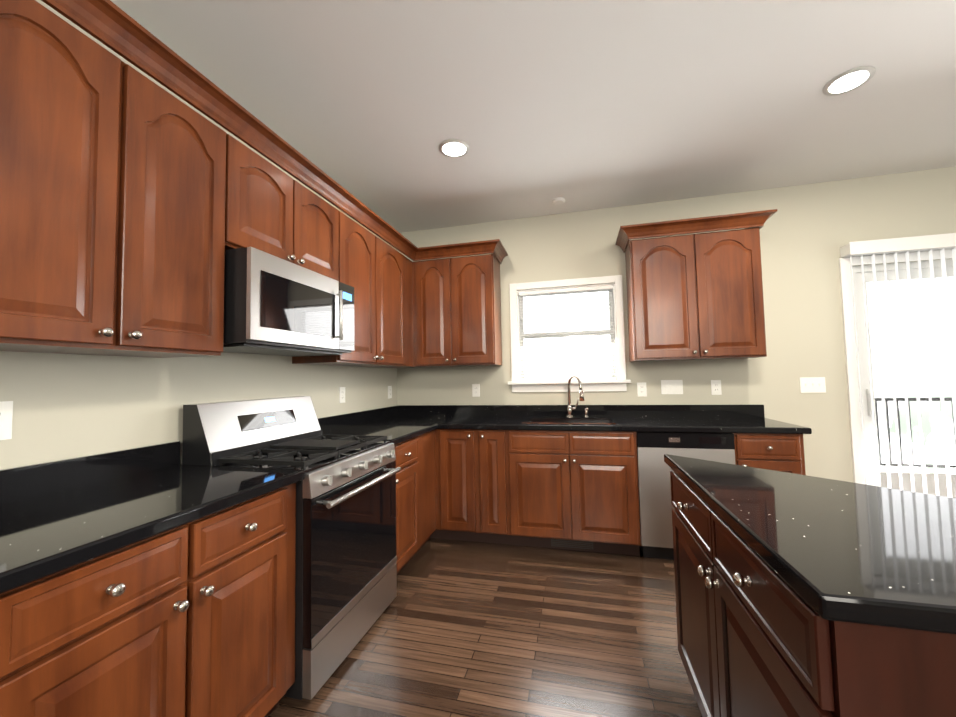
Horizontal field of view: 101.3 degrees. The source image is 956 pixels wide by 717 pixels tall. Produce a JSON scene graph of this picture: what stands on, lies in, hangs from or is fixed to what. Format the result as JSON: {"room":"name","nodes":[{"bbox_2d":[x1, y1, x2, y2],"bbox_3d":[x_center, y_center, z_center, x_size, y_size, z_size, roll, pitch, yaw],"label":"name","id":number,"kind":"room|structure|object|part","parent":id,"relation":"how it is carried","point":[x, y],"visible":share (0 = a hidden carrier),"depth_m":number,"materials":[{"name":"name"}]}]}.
{"room":"kitchen","nodes":[
{"label":"kitchen","id":0,"kind":"room"},
{"bbox_2d":[0,0,396,469],"bbox_3d":[-1.665,-0.025,0.784,0.150,2.743,6.720,-2,-3,14],"label":"wall","id":1,"kind":"structure","parent":0,"point":[67,406],"depth_m":1.58,"materials":[{"name":"beige paint"}]},
{"bbox_2d":[0,401,12,439],"bbox_3d":[-1.472,0.194,1.195,0.007,0.118,0.072,-2,-3,14],"label":"outlet","id":2,"kind":"object","parent":1,"relation":"attached to","point":[6,411],"depth_m":1.22,"materials":[{"name":"white plastic"}]},
{"bbox_2d":[0,0,131,355],"bbox_3d":[-1.349,-0.504,1.095,0.337,0.947,0.402,-2,-3,14],"label":"upper cabinet","id":3,"kind":"object","parent":1,"relation":"attached to","point":[66,100],"depth_m":1.11,"materials":[{"name":"brown wood"}]},
{"bbox_2d":[124,56,235,357],"bbox_3d":[-1.252,-0.486,1.476,0.337,0.947,0.387,-2,-3,14],"label":"upper cabinet","id":4,"kind":"object","parent":1,"relation":"attached to","point":[135,204],"depth_m":1.42,"materials":[{"name":"brown wood"}]},
{"bbox_2d":[232,132,299,265],"bbox_3d":[-1.160,-0.701,1.868,0.337,0.482,0.397,-2,-3,14],"label":"upper cabinet","id":5,"kind":"object","parent":1,"relation":"attached to","point":[265,200],"depth_m":1.83,"materials":[{"name":"brown wood"}]},
{"bbox_2d":[223,247,353,356],"bbox_3d":[-1.031,-0.231,2.027,0.475,0.407,0.770,-2,-3,14],"label":"over-the-range microwave","id":6,"kind":"object","parent":5,"relation":"attached to","point":[275,305],"visible":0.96,"depth_m":1.79,"materials":[{"name":"silver metal"}]},
{"bbox_2d":[300,176,343,282],"bbox_3d":[-1.062,-0.683,2.252,0.337,0.482,0.396,-2,-3,14],"label":"upper cabinet","id":7,"kind":"object","parent":1,"relation":"attached to","point":[321,224],"depth_m":2.23,"materials":[{"name":"brown wood"}]},
{"bbox_2d":[292,208,379,366],"bbox_3d":[-0.953,-0.431,2.651,0.337,0.947,0.452,-2,-3,14],"label":"upper cabinet","id":8,"kind":"object","parent":1,"relation":"attached to","point":[361,247],"depth_m":2.65,"materials":[{"name":"brown wood"}]},
{"bbox_2d":[339,387,344,402],"bbox_3d":[-1.024,0.281,2.956,0.007,0.118,0.072,-2,-3,14],"label":"outlet","id":9,"kind":"object","parent":1,"relation":"attached to","point":[341,389],"depth_m":2.95,"materials":[{"name":"white plastic"}]},
{"bbox_2d":[388,386,391,398],"bbox_3d":[-0.832,0.325,3.707,0.007,0.118,0.072,-2,-3,14],"label":"outlet","id":10,"kind":"object","parent":1,"relation":"attached to","point":[389,387],"depth_m":3.70,"materials":[{"name":"white plastic"}]},
{"bbox_2d":[380,236,407,367],"bbox_3d":[-0.837,-0.410,3.108,0.337,0.947,0.492,-2,-3,14],"label":"upper cabinet","id":11,"kind":"object","parent":1,"relation":"attached to","point":[393,265],"depth_m":3.10,"materials":[{"name":"brown wood"}]},
{"bbox_2d":[408,256,415,367],"bbox_3d":[-0.712,-0.387,3.600,0.337,0.947,0.524,-2,-3,14],"label":"upper cabinet","id":12,"kind":"object","parent":1,"relation":"attached to","point":[411,265],"depth_m":3.49,"materials":[{"name":"brown wood"}]},
{"bbox_2d":[268,538,701,716],"bbox_3d":[1.828,1.290,-0.165,7.400,0.120,6.820,-2,-3,14],"label":"floor","id":13,"kind":"structure","parent":0,"point":[459,628],"depth_m":1.88,"materials":[{"name":"brown wood"}]},
{"bbox_2d":[182,396,400,699],"bbox_3d":[-0.858,0.803,1.986,0.712,1.180,0.758,-2,-3,14],"label":"gas range","id":14,"kind":"object","parent":13,"relation":"on","point":[345,574],"visible":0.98,"depth_m":1.79,"materials":[{"name":"silver metal"}]},
{"bbox_2d":[0,374,811,716],"bbox_3d":[0.115,0.681,1.020,3.132,1.287,5.017,-2,-3,14],"label":"base cabinets","id":15,"kind":"object","parent":13,"relation":"on","point":[156,580],"depth_m":1.33,"materials":[{"name":"brown wood"}]},
{"bbox_2d":[636,432,734,559],"bbox_3d":[1.475,0.957,2.916,0.595,0.876,0.617,-2,-3,14],"label":"dishwasher","id":16,"kind":"object","parent":13,"relation":"on","point":[655,510],"visible":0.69,"depth_m":2.66,"materials":[{"name":"silver metal"}]},
{"bbox_2d":[664,454,955,716],"bbox_3d":[1.268,0.841,1.014,1.234,0.920,1.167,-2,-3,14],"label":"kitchen island","id":17,"kind":"object","parent":13,"relation":"on","point":[798,595],"visible":1,"depth_m":0.82,"materials":[{"name":"black stone"}]},
{"bbox_2d":[110,0,955,232],"bbox_3d":[1.771,-1.569,-0.018,7.400,0.120,6.820,-2,-3,14],"label":"ceiling","id":18,"kind":"structure","parent":0,"point":[537,106],"depth_m":2.03,"materials":[{"name":"white paint"}]},
{"bbox_2d":[439,139,468,157],"bbox_3d":[-0.153,-1.336,2.506,0.196,0.008,0.196,-2,-3,14],"label":"recessed light","id":19,"kind":"object","parent":18,"relation":"in","point":[454,148],"visible":1,"depth_m":2.49,"materials":[{"name":"white"}]},
{"bbox_2d":[552,197,564,204],"bbox_3d":[0.672,-1.306,3.276,0.110,0.020,0.110,-2,-3,14],"label":"smoke detector","id":20,"kind":"object","parent":18,"relation":"attached to","point":[558,201],"visible":0.96,"depth_m":3.25,"materials":[{"name":"white paint"}]},
{"bbox_2d":[823,66,875,95],"bbox_3d":[1.882,-1.402,1.991,0.196,0.008,0.196,-2,-3,14],"label":"recessed light","id":21,"kind":"object","parent":18,"relation":"in","point":[849,80],"visible":1,"depth_m":1.98,"materials":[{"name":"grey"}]},
{"bbox_2d":[396,166,955,482],"bbox_3d":[2.608,0.009,3.089,7.000,2.743,0.150,-2,-3,14],"label":"wall","id":22,"kind":"structure","parent":0,"point":[807,231],"depth_m":3.11,"materials":[{"name":"beige paint"}]},
{"bbox_2d":[408,244,451,367],"bbox_3d":[-0.371,-0.437,3.613,0.363,1.035,0.335,-2,-3,14],"label":"upper cabinet","id":23,"kind":"object","parent":22,"relation":"attached to","point":[433,277],"depth_m":3.44,"materials":[{"name":"brown wood"}]},
{"bbox_2d":[472,384,479,396],"bbox_3d":[-0.018,0.305,3.662,0.072,0.118,0.007,-2,-3,14],"label":"outlet","id":24,"kind":"object","parent":22,"relation":"attached to","point":[475,387],"depth_m":3.66,"materials":[{"name":"white plastic"}]},
{"bbox_2d":[452,240,501,366],"bbox_3d":[-0.012,-0.449,3.522,0.378,1.035,0.335,-2,-3,14],"label":"upper cabinet","id":25,"kind":"object","parent":22,"relation":"attached to","point":[476,291],"depth_m":3.36,"materials":[{"name":"brown wood"}]},
{"bbox_2d":[508,275,630,391],"bbox_3d":[0.785,-0.197,3.508,1.043,1.000,0.165,-2,-3,14],"label":"window","id":26,"kind":"structure","parent":22,"relation":"in","point":[517,383],"depth_m":3.49,"materials":[{"name":"white paint"}]},
{"bbox_2d":[518,285,615,380],"bbox_3d":[0.786,-0.211,3.510,0.827,0.822,0.032,-2,-3,14],"label":"mini blind","id":27,"kind":"object","parent":26,"relation":"attached to","point":[567,290],"visible":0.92,"depth_m":3.50,"materials":[{"name":"white paint"}]},
{"bbox_2d":[637,382,646,396],"bbox_3d":[1.384,0.268,3.307,0.072,0.118,0.007,-2,-3,14],"label":"outlet","id":28,"kind":"object","parent":22,"relation":"attached to","point":[641,387],"depth_m":3.30,"materials":[{"name":"white plastic"}]},
{"bbox_2d":[661,380,682,393],"bbox_3d":[1.608,0.244,3.247,0.164,0.118,0.014,-2,-3,14],"label":"light switch","id":29,"kind":"object","parent":22,"relation":"attached to","point":[667,386],"depth_m":3.25,"materials":[{"name":"white plastic"}]},
{"bbox_2d":[615,209,776,361],"bbox_3d":[1.663,-0.506,3.061,1.047,1.035,0.410,-2,-3,14],"label":"upper cabinet","id":30,"kind":"object","parent":22,"relation":"attached to","point":[692,296],"visible":1,"depth_m":2.93,"materials":[{"name":"brown wood"}]},
{"bbox_2d":[711,380,721,394],"bbox_3d":[1.927,0.240,3.170,0.072,0.118,0.007,-2,-3,14],"label":"outlet","id":31,"kind":"object","parent":22,"relation":"attached to","point":[715,384],"depth_m":3.17,"materials":[{"name":"white plastic"}]},
{"bbox_2d":[800,377,825,392],"bbox_3d":[2.568,0.209,3.004,0.164,0.118,0.014,-2,-3,14],"label":"light switch","id":32,"kind":"object","parent":22,"relation":"attached to","point":[812,384],"depth_m":3.01,"materials":[{"name":"white plastic"}]},
{"bbox_2d":[839,249,955,497],"bbox_3d":[3.734,0.276,2.770,1.924,2.132,0.148,-2,-3,14],"label":"sliding glass door","id":33,"kind":"structure","parent":22,"relation":"attached to","point":[852,374],"depth_m":2.94,"materials":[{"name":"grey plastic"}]},
{"bbox_3d":[3.739,0.305,2.786,1.550,1.815,0.049,-2,-3,14],"label":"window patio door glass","id":34,"kind":"part","parent":33,"relation":"part of","materials":[{"name":"clear glass"}]},
{"bbox_2d":[840,233,955,497],"bbox_3d":[3.869,0.203,2.621,2.240,2.187,0.112,-2,-3,14],"label":"vertical blinds","id":35,"kind":"object","parent":22,"relation":"attached to","point":[918,244],"visible":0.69,"depth_m":2.81,"materials":[{"name":"white paint"}]},
{"label":"outside","id":36,"kind":"structure","parent":0,"visible":0},
{"bbox_2d":[523,277,955,473],"bbox_3d":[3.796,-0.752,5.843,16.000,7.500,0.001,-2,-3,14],"label":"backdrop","id":37,"kind":"structure","parent":36,"point":[927,295],"depth_m":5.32,"materials":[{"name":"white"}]},
{"bbox_2d":[875,397,955,497],"bbox_3d":[4.208,0.967,3.985,4.000,1.060,2.440,-2,-3,14],"label":"deck","id":38,"kind":"object","parent":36,"point":[930,480],"depth_m":4.78,"materials":[{"name":"brown wood"}]}
]}

